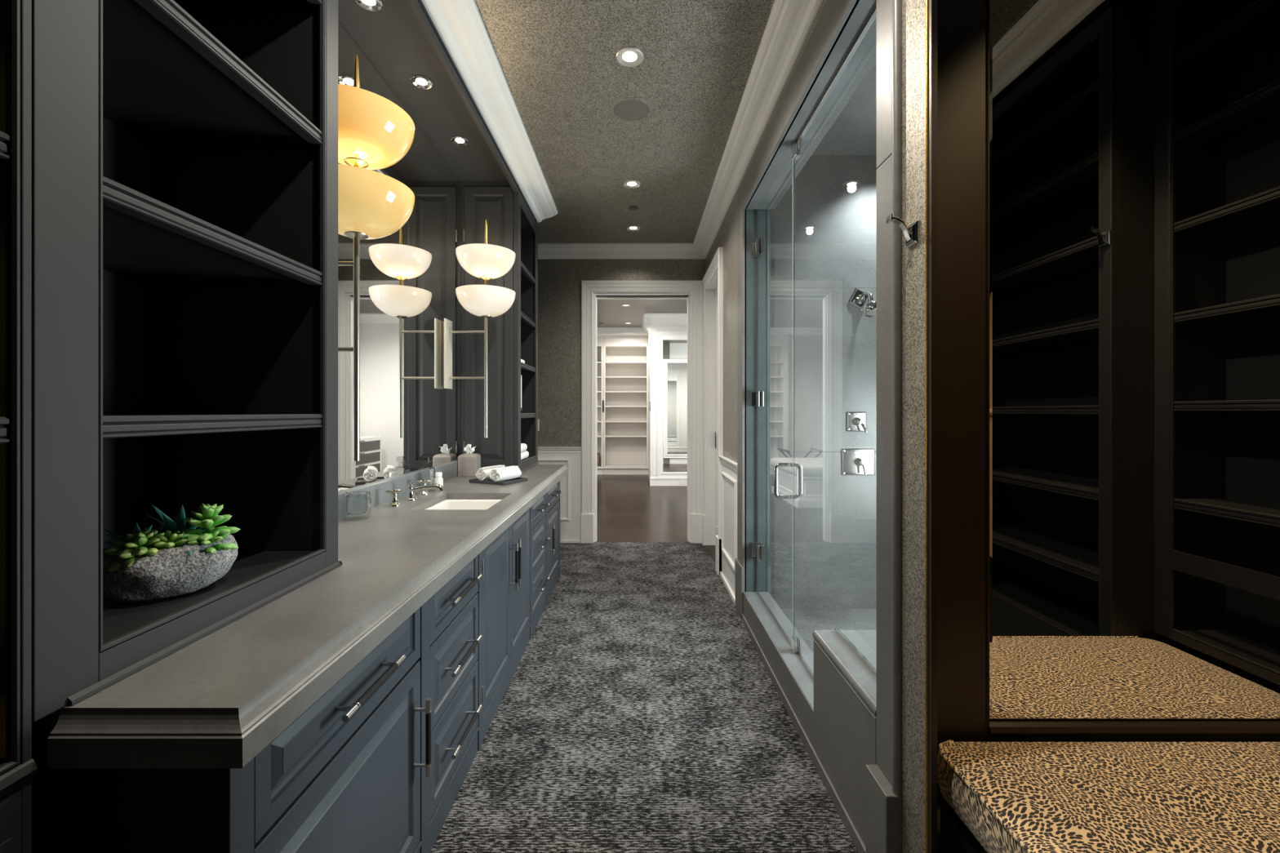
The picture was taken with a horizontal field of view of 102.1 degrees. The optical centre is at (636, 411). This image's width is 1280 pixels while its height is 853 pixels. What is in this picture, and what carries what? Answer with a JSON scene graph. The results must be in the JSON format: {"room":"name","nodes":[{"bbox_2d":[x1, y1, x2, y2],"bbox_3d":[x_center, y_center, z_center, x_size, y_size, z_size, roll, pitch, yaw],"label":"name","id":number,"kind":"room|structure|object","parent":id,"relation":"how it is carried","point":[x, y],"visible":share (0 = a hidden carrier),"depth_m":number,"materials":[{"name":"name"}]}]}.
{"room":"bathroom","nodes":[
{"label":"bathroom","id":0,"kind":"room"},
{"bbox_2d":[337,0,537,226],"bbox_3d":[-0.969,-1.502,1.225,0.382,0.145,5.650,0,0,0],"label":"soffit","id":1,"kind":"structure","parent":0,"point":[401,40],"depth_m":2.33,"materials":[{"name":"grey paint"}]},
{"bbox_2d":[355,0,382,11],"bbox_3d":[-0.985,-1.505,1.896,0.096,0.007,0.096,0,0,0],"label":"recessed light","id":2,"kind":"object","parent":1,"relation":"in","point":[370,5],"visible":1,"depth_m":1.91,"materials":[{"name":"silver metal"}]},
{"bbox_2d":[409,75,432,88],"bbox_3d":[-0.985,-1.505,2.366,0.096,0.007,0.096,0,0,0],"label":"recessed light","id":3,"kind":"object","parent":1,"relation":"in","point":[420,82],"visible":1,"depth_m":2.36,"materials":[{"name":"silver metal"}]},
{"bbox_2d":[450,135,468,146],"bbox_3d":[-0.985,-1.505,2.879,0.096,0.007,0.096,0,0,0],"label":"recessed light","id":4,"kind":"object","parent":1,"relation":"in","point":[459,140],"visible":1,"depth_m":2.88,"materials":[{"name":"silver metal"}]},
{"bbox_2d":[537,259,705,542],"bbox_3d":[-0.300,-0.224,5.078,2.200,3.000,0.164,0,0,0],"label":"wall","id":5,"kind":"structure","parent":0,"point":[559,281],"depth_m":5.03,"materials":[{"name":"grey paint"}]},
{"bbox_2d":[537,418,539,431],"bbox_3d":[-0.984,0.134,5.025,0.072,0.115,0.010,0,0,0],"label":"light switch","id":6,"kind":"object","parent":5,"relation":"attached to","point":[538,419],"visible":0.2,"depth_m":5.03,"materials":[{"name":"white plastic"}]},
{"bbox_2d":[580,280,702,543],"bbox_3d":[0.052,0.005,5.092,1.187,2.542,0.208,0,0,0],"label":"door frame","id":7,"kind":"structure","parent":5,"relation":"in","point":[591,290],"depth_m":5.01,"materials":[{"name":"white paint"}]},
{"bbox_2d":[596,298,687,327],"bbox_3d":[0.000,-1.704,8.015,5.200,0.100,5.770,0,0,0],"label":"ceiling","id":8,"kind":"structure","parent":0,"point":[610,312],"depth_m":8.43,"materials":[{"name":"grey paint"}]},
{"bbox_2d":[596,313,687,335],"bbox_3d":[0.000,-1.579,9.610,5.000,0.150,1.780,0,0,0],"label":"crown molding","id":9,"kind":"structure","parent":8,"relation":"attached to","point":[648,318],"depth_m":9.47,"materials":[{"name":"white paint"}]},
{"bbox_2d":[430,474,876,852],"bbox_3d":[0.000,1.289,4.600,5.200,0.094,12.600,0,0,0],"label":"floor","id":10,"kind":"structure","parent":0,"point":[640,712],"depth_m":2.11,"materials":[{"name":"grey carpet"}]},
{"bbox_2d":[0,0,37,852],"bbox_3d":[-1.026,-0.076,0.290,0.477,2.705,0.780,0,0,0],"label":"bookcase","id":11,"kind":"object","parent":10,"relation":"on","point":[18,769],"visible":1,"depth_m":0.66,"materials":[{"name":"grey paint"}]},
{"bbox_2d":[31,603,431,852],"bbox_3d":[-0.850,0.882,1.101,0.600,0.788,0.698,0,0,0],"label":"vanity cabinet","id":12,"kind":"object","parent":10,"relation":"on","point":[348,775],"visible":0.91,"depth_m":0.91,"materials":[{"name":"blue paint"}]},
{"bbox_2d":[31,460,568,768],"bbox_3d":[-0.843,0.400,2.367,0.615,0.174,3.331,0,0,0],"label":"countertop","id":13,"kind":"structure","parent":12,"relation":"on","point":[218,700],"depth_m":0.93,"materials":[{"name":"grey stone"}]},
{"bbox_2d":[31,0,342,722],"bbox_3d":[-1.026,-0.509,1.034,0.477,1.840,0.703,0,0,0],"label":"bookcase","id":14,"kind":"object","parent":13,"relation":"on","point":[184,153],"visible":0.97,"depth_m":1.22,"materials":[{"name":"grey paint"}]},
{"bbox_2d":[102,503,240,603],"bbox_3d":[-0.945,0.275,1.022,0.266,0.175,0.214,0,0,0],"label":"potted succulent","id":15,"kind":"object","parent":14,"relation":"on","point":[149,564],"visible":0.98,"depth_m":0.99,"materials":[{"name":"grey stone"}]},
{"bbox_2d":[342,490,371,520],"bbox_3d":[-1.075,0.362,1.985,0.099,0.100,0.099,0,0,0],"label":"crystal tumbler","id":16,"kind":"object","parent":13,"relation":"on","point":[366,492],"visible":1,"depth_m":1.98,"materials":[{"name":"clear glass"}]},
{"bbox_2d":[337,460,457,519],"bbox_3d":[-1.141,0.362,2.382,0.018,0.099,1.988,0,0,0],"label":"backsplash","id":17,"kind":"structure","parent":13,"relation":"on","point":[356,501],"depth_m":2.32,"materials":[{"name":"grey stone"}]},
{"bbox_2d":[386,479,444,506],"bbox_3d":[-0.990,0.370,2.405,0.193,0.083,0.374,0,0,0],"label":"faucet","id":18,"kind":"object","parent":13,"relation":"on","point":[424,487],"visible":1,"depth_m":2.39,"materials":[{"name":"silver metal"}]},
{"bbox_2d":[420,456,435,491],"bbox_3d":[-1.085,0.322,2.665,0.066,0.180,0.066,0,0,0],"label":"bottle","id":19,"kind":"object","parent":13,"relation":"on","point":[432,468],"visible":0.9,"depth_m":2.66,"materials":[{"name":"white plastic"}]},
{"bbox_2d":[434,471,443,491],"bbox_3d":[-1.030,0.365,2.690,0.042,0.094,0.042,0,0,0],"label":"bottle","id":20,"kind":"object","parent":13,"relation":"on","point":[438,479],"visible":0.85,"depth_m":2.68,"materials":[{"name":"white plastic"}]},
{"bbox_2d":[424,498,502,509],"bbox_3d":[-0.791,0.505,2.382,0.367,0.128,0.475,0,0,0],"label":"sink","id":21,"kind":"object","parent":13,"relation":"in","point":[447,504],"visible":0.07,"depth_m":2.59,"materials":[{"name":"white ceramic"}]},
{"bbox_2d":[457,444,480,476],"bbox_3d":[-1.071,0.311,3.312,0.113,0.202,0.115,0,0,0],"label":"tissue box","id":22,"kind":"object","parent":13,"relation":"on","point":[468,464],"visible":0.98,"depth_m":3.25,"materials":[{"name":"beige paint"}]},
{"bbox_2d":[469,477,527,485],"bbox_3d":[-0.806,0.403,3.020,0.256,0.018,0.210,0,0,26],"label":"tray","id":23,"kind":"object","parent":13,"relation":"on","point":[517,480],"visible":0.71,"depth_m":2.95,"materials":[{"name":"grey"}]},
{"bbox_2d":[475,465,505,480],"bbox_3d":[-0.850,0.360,3.041,0.075,0.076,0.198,0,0,26],"label":"rolled towel","id":24,"kind":"object","parent":23,"relation":"on","point":[482,473],"visible":0.48,"depth_m":2.96,"materials":[{"name":"white fabric"}]},
{"bbox_2d":[489,466,521,481],"bbox_3d":[-0.758,0.360,2.997,0.075,0.076,0.198,0,0,26],"label":"rolled towel","id":25,"kind":"object","parent":23,"relation":"on","point":[498,474],"visible":1,"depth_m":2.95,"materials":[{"name":"white fabric"}]},
{"bbox_2d":[460,180,538,472],"bbox_3d":[-0.997,-0.548,3.708,0.457,1.919,0.684,0,0,0],"label":"tall cabinet","id":26,"kind":"object","parent":13,"relation":"on","point":[513,335],"visible":0.74,"depth_m":3.37,"materials":[{"name":"grey paint"}]},
{"bbox_2d":[520,374,521,410],"bbox_3d":[-0.873,-0.122,3.571,0.115,0.273,0.202,0,0,0],"label":"canister","id":27,"kind":"object","parent":26,"relation":"on","point":[521,375],"visible":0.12,"depth_m":3.65,"materials":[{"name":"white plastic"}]},
{"bbox_2d":[520,319,529,326],"bbox_3d":[-1.012,-0.667,3.726,0.403,0.021,0.548,0,0,0],"label":"shelf","id":28,"kind":"object","parent":26,"relation":"attached to","point":[523,322],"depth_m":3.84,"materials":[{"name":"black paint"}]},
{"bbox_2d":[520,271,530,282],"bbox_3d":[-1.012,-1.008,3.726,0.403,0.021,0.548,0,0,0],"label":"shelf","id":29,"kind":"object","parent":26,"relation":"attached to","point":[525,277],"depth_m":3.84,"materials":[{"name":"black paint"}]},
{"bbox_2d":[520,450,528,460],"bbox_3d":[-0.930,0.320,3.680,0.260,0.057,0.360,0,0,0],"label":"folded towel","id":30,"kind":"object","parent":13,"relation":"on","point":[525,454],"visible":0.26,"depth_m":3.71,"materials":[{"name":"white fabric"}]},
{"bbox_2d":[520,443,527,452],"bbox_3d":[-0.930,0.262,3.650,0.260,0.056,0.300,0,0,0],"label":"folded towel","id":31,"kind":"object","parent":30,"relation":"on","point":[523,446],"visible":0.23,"depth_m":3.69,"materials":[{"name":"white fabric"}]},
{"bbox_2d":[425,552,482,852],"bbox_3d":[-0.850,0.882,1.706,0.600,0.788,0.513,0,0,0],"label":"drawers","id":32,"kind":"object","parent":10,"relation":"on","point":[453,637],"visible":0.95,"depth_m":1.65,"materials":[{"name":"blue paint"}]},
{"bbox_2d":[480,506,531,746],"bbox_3d":[-0.850,0.882,2.430,0.600,0.788,0.934,0,0,0],"label":"vanity cabinet","id":33,"kind":"object","parent":10,"relation":"on","point":[506,562],"visible":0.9,"depth_m":2.31,"materials":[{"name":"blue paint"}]},
{"bbox_2d":[531,493,549,635],"bbox_3d":[-0.850,0.882,3.154,0.600,0.788,0.513,0,0,0],"label":"vanity cabinet","id":34,"kind":"object","parent":10,"relation":"on","point":[540,540],"visible":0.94,"depth_m":3.13,"materials":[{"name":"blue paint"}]},
{"bbox_2d":[546,480,562,604],"bbox_3d":[-0.850,0.882,3.705,0.600,0.788,0.590,0,0,0],"label":"vanity cabinet","id":35,"kind":"object","parent":10,"relation":"on","point":[553,494],"visible":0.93,"depth_m":3.67,"materials":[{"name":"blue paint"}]},
{"bbox_2d":[596,335,603,474],"bbox_3d":[-1.139,-0.124,10.605,0.921,2.800,0.430,0,0,0],"label":"bookcase","id":36,"kind":"object","parent":10,"relation":"on","point":[599,338],"visible":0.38,"depth_m":10.78,"materials":[{"name":"white paint"}]},
{"bbox_2d":[596,452,599,466],"bbox_3d":[-0.860,0.983,10.570,0.230,0.275,0.230,0,0,0],"label":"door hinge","id":37,"kind":"object","parent":36,"relation":"on","point":[597,453],"visible":0.34,"depth_m":10.50,"materials":[{"name":"silver metal"}]},
{"bbox_2d":[602,335,648,474],"bbox_3d":[-0.230,-0.124,10.605,0.921,2.800,0.430,0,0,0],"label":"bookcase","id":38,"kind":"object","parent":10,"relation":"on","point":[625,357],"depth_m":10.78,"materials":[{"name":"white paint"}]},
{"bbox_2d":[648,323,687,485],"bbox_3d":[1.335,-0.134,9.837,2.229,2.820,2.026,0,0,0],"label":"shelving unit","id":39,"kind":"object","parent":10,"relation":"on","point":[667,342],"visible":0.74,"depth_m":8.84,"materials":[{"name":"white paint"}]},
{"bbox_2d":[662,339,687,471],"bbox_3d":[0.850,-0.089,8.847,0.801,2.261,0.005,0,0,0],"label":"mirror","id":40,"kind":"object","parent":39,"relation":"attached to","point":[674,351],"depth_m":8.84,"materials":[{"name":"mirror"}]},
{"bbox_2d":[679,480,685,484],"bbox_3d":[0.780,1.216,8.829,0.120,0.070,0.006,0,0,0],"label":"wall outlet","id":41,"kind":"object","parent":39,"relation":"attached to","point":[681,482],"visible":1,"depth_m":8.83,"materials":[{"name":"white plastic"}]},
{"bbox_2d":[741,591,865,852],"bbox_3d":[0.720,1.188,2.272,0.164,0.176,1.756,0,0,0],"label":"kerb","id":42,"kind":"object","parent":10,"relation":"on","point":[793,683],"visible":0.73,"depth_m":2.26,"materials":[{"name":"grey stone"}]},
{"bbox_2d":[791,4,876,679],"bbox_3d":[0.732,-0.065,1.906,0.035,2.329,1.002,0,0,0],"label":"glass screen","id":43,"kind":"object","parent":42,"relation":"on","point":[797,146],"visible":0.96,"depth_m":2.40,"materials":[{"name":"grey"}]},
{"bbox_2d":[812,630,876,844],"bbox_3d":[1.322,1.040,1.651,1.352,0.472,0.498,0,0,0],"label":"shower bench","id":44,"kind":"object","parent":10,"relation":"on","point":[845,687],"visible":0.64,"depth_m":1.65,"materials":[{"name":"grey stone"}]},
{"bbox_2d":[940,791,987,852],"bbox_3d":[1.280,1.089,1.031,1.100,0.375,0.462,0,0,0],"label":"window bench","id":45,"kind":"object","parent":10,"relation":"on","point":[956,837],"visible":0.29,"depth_m":1.20,"materials":[{"name":"black paint"}]},
{"bbox_2d":[937,739,1279,852],"bbox_3d":[1.270,0.844,1.000,1.130,0.112,0.529,0,0,0],"label":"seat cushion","id":46,"kind":"object","parent":45,"relation":"on","point":[1012,797],"visible":1,"depth_m":1.07,"materials":[{"name":"fabric"}]},
{"bbox_2d":[474,0,876,243],"bbox_3d":[0.370,-1.624,1.715,3.540,0.100,6.830,0,0,0],"label":"ceiling","id":47,"kind":"structure","parent":0,"point":[562,73],"depth_m":2.64,"materials":[{"name":"grey paint"}]},
{"bbox_2d":[615,46,644,66],"bbox_3d":[-0.031,-1.570,2.293,0.124,0.007,0.124,0,0,0],"label":"recessed light","id":48,"kind":"object","parent":47,"relation":"in","point":[628,56],"visible":1,"depth_m":2.29,"materials":[{"name":"white"}]},
{"bbox_2d":[609,97,652,122],"bbox_3d":[-0.030,-1.571,2.700,0.224,0.005,0.224,0,0,0],"label":"ceiling speaker","id":49,"kind":"object","parent":47,"relation":"attached to","point":[628,109],"visible":1,"depth_m":2.69,"materials":[{"name":"grey plastic"}]},
{"bbox_2d":[613,99,648,119],"bbox_3d":[-0.030,-1.571,2.700,0.186,0.004,0.186,0,0,0],"label":"grille","id":50,"kind":"object","parent":49,"relation":"attached to","point":[623,109],"depth_m":2.69,"materials":[{"name":"grey"}]},
{"bbox_2d":[622,179,640,188],"bbox_3d":[-0.034,-1.570,3.577,0.124,0.007,0.124,0,0,0],"label":"recessed light","id":51,"kind":"object","parent":47,"relation":"in","point":[631,184],"visible":1,"depth_m":3.57,"materials":[{"name":"white"}]},
{"bbox_2d":[626,225,640,231],"bbox_3d":[-0.030,-1.570,4.437,0.124,0.007,0.124,0,0,0],"label":"recessed light","id":52,"kind":"object","parent":47,"relation":"in","point":[631,228],"visible":1,"depth_m":4.43,"materials":[{"name":"white"}]},
{"bbox_2d":[628,205,638,210],"bbox_3d":[-0.025,-1.569,4.000,0.074,0.009,0.074,0,0,0],"label":"ceiling sensor","id":53,"kind":"object","parent":47,"relation":"attached to","point":[633,207],"visible":1,"depth_m":3.99,"materials":[{"name":"grey plastic"}]},
{"bbox_2d":[705,0,940,852],"bbox_3d":[0.718,-0.149,3.097,0.164,2.850,3.866,0,0,0],"label":"wall","id":54,"kind":"structure","parent":0,"point":[914,12],"depth_m":1.23,"materials":[{"name":"paint"}]},
{"bbox_2d":[421,0,822,259],"bbox_3d":[-0.300,-1.528,1.690,1.940,0.098,6.680,0,0,0],"label":"crown molding","id":55,"kind":"structure","parent":54,"relation":"attached to","point":[789,22],"depth_m":2.62,"materials":[{"name":"white paint"}]},
{"bbox_2d":[702,247,723,575],"bbox_3d":[0.715,0.005,4.525,0.170,2.562,1.014,0,0,0],"label":"door","id":56,"kind":"structure","parent":54,"relation":"in","point":[713,279],"depth_m":4.90,"materials":[{"name":"white paint"}]},
{"bbox_2d":[751,162,802,643],"bbox_3d":[0.732,-0.061,2.780,0.138,2.321,0.738,0,0,0],"label":"shower door","id":57,"kind":"structure","parent":54,"relation":"attached to","point":[764,248],"depth_m":2.89,"materials":[{"name":"clear glass"}]},
{"bbox_2d":[735,0,902,852],"bbox_3d":[0.728,-0.064,2.310,0.225,2.680,2.070,0,0,0],"label":"door frame","id":58,"kind":"structure","parent":54,"relation":"attached to","point":[839,23],"depth_m":1.38,"materials":[{"name":"grey stone"}]},
{"bbox_2d":[886,213,919,248],"bbox_3d":[0.625,-0.427,1.222,0.060,0.072,0.048,0,0,0],"label":"robe hook","id":59,"kind":"object","parent":54,"relation":"attached to","point":[911,233],"visible":1,"depth_m":1.21,"materials":[{"name":"silver metal"}]},
{"bbox_2d":[928,0,937,852],"bbox_3d":[0.663,-0.104,1.159,0.014,2.760,0.014,0,0,0],"label":"trim","id":60,"kind":"structure","parent":54,"relation":"attached to","point":[932,4],"depth_m":1.15,"materials":[{"name":"black"}]},
{"bbox_2d":[774,155,876,608],"bbox_3d":[1.400,-0.167,3.285,1.200,2.886,0.070,0,0,0],"label":"wall","id":61,"kind":"structure","parent":0,"point":[836,195],"depth_m":3.25,"materials":[{"name":"grey"}]},
{"bbox_2d":[846,411,867,433],"bbox_3d":[1.379,0.070,3.218,0.122,0.134,0.064,0,0,0],"label":"shower valve","id":62,"kind":"object","parent":61,"relation":"attached to","point":[855,420],"visible":1,"depth_m":3.24,"materials":[{"name":"silver metal"}]},
{"bbox_2d":[841,448,874,475],"bbox_3d":[1.390,0.318,3.218,0.205,0.168,0.064,0,0,0],"label":"shower valve","id":63,"kind":"object","parent":61,"relation":"attached to","point":[855,461],"visible":1,"depth_m":3.24,"materials":[{"name":"silver metal"}]},
{"bbox_2d":[847,288,876,317],"bbox_3d":[1.396,-0.669,3.124,0.147,0.211,0.252,0,0,0],"label":"sprayer","id":64,"kind":"object","parent":61,"relation":"attached to","point":[859,300],"visible":0.91,"depth_m":3.20,"materials":[{"name":"silver metal"}]},
{"bbox_2d":[989,720,1279,721],"bbox_3d":[1.470,-0.199,1.340,1.340,2.950,0.080,0,0,0],"label":"wall","id":65,"kind":"structure","parent":0,"point":[989,720],"depth_m":1.30,"materials":[{"name":"black paint"}]},
{"bbox_2d":[937,0,1279,756],"bbox_3d":[1.330,-0.274,1.283,1.260,2.300,0.030,0,0,0],"label":"mirror","id":66,"kind":"object","parent":65,"relation":"attached to","point":[1108,171],"visible":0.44,"depth_m":1.29,"materials":[{"name":"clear mirror"}]},
{"bbox_3d":[-1.278,-0.149,1.715,0.244,2.850,6.830,0,0,0],"label":"wall","id":67,"kind":"structure","parent":0,"visible":0},
{"bbox_2d":[337,20,460,492],"bbox_3d":[-1.153,-0.597,2.379,0.006,1.820,1.998,0,0,0],"label":"wall mirror","id":68,"kind":"object","parent":67,"relation":"attached to","point":[410,277],"visible":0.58,"depth_m":2.55,"materials":[{"name":"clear mirror"}]},
{"bbox_2d":[337,54,414,461],"bbox_3d":[-0.937,-0.491,1.655,0.423,1.298,0.344,0,0,0],"label":"wall sconce","id":69,"kind":"object","parent":68,"relation":"attached to","point":[375,132],"visible":0.71,"depth_m":1.59,"materials":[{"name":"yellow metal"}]},
{"bbox_2d":[442,219,515,437],"bbox_3d":[-0.937,-0.491,3.077,0.423,1.298,0.344,0,0,0],"label":"wall sconce","id":70,"kind":"object","parent":68,"relation":"attached to","point":[485,261],"visible":1,"depth_m":3.00,"materials":[{"name":"white glass"}]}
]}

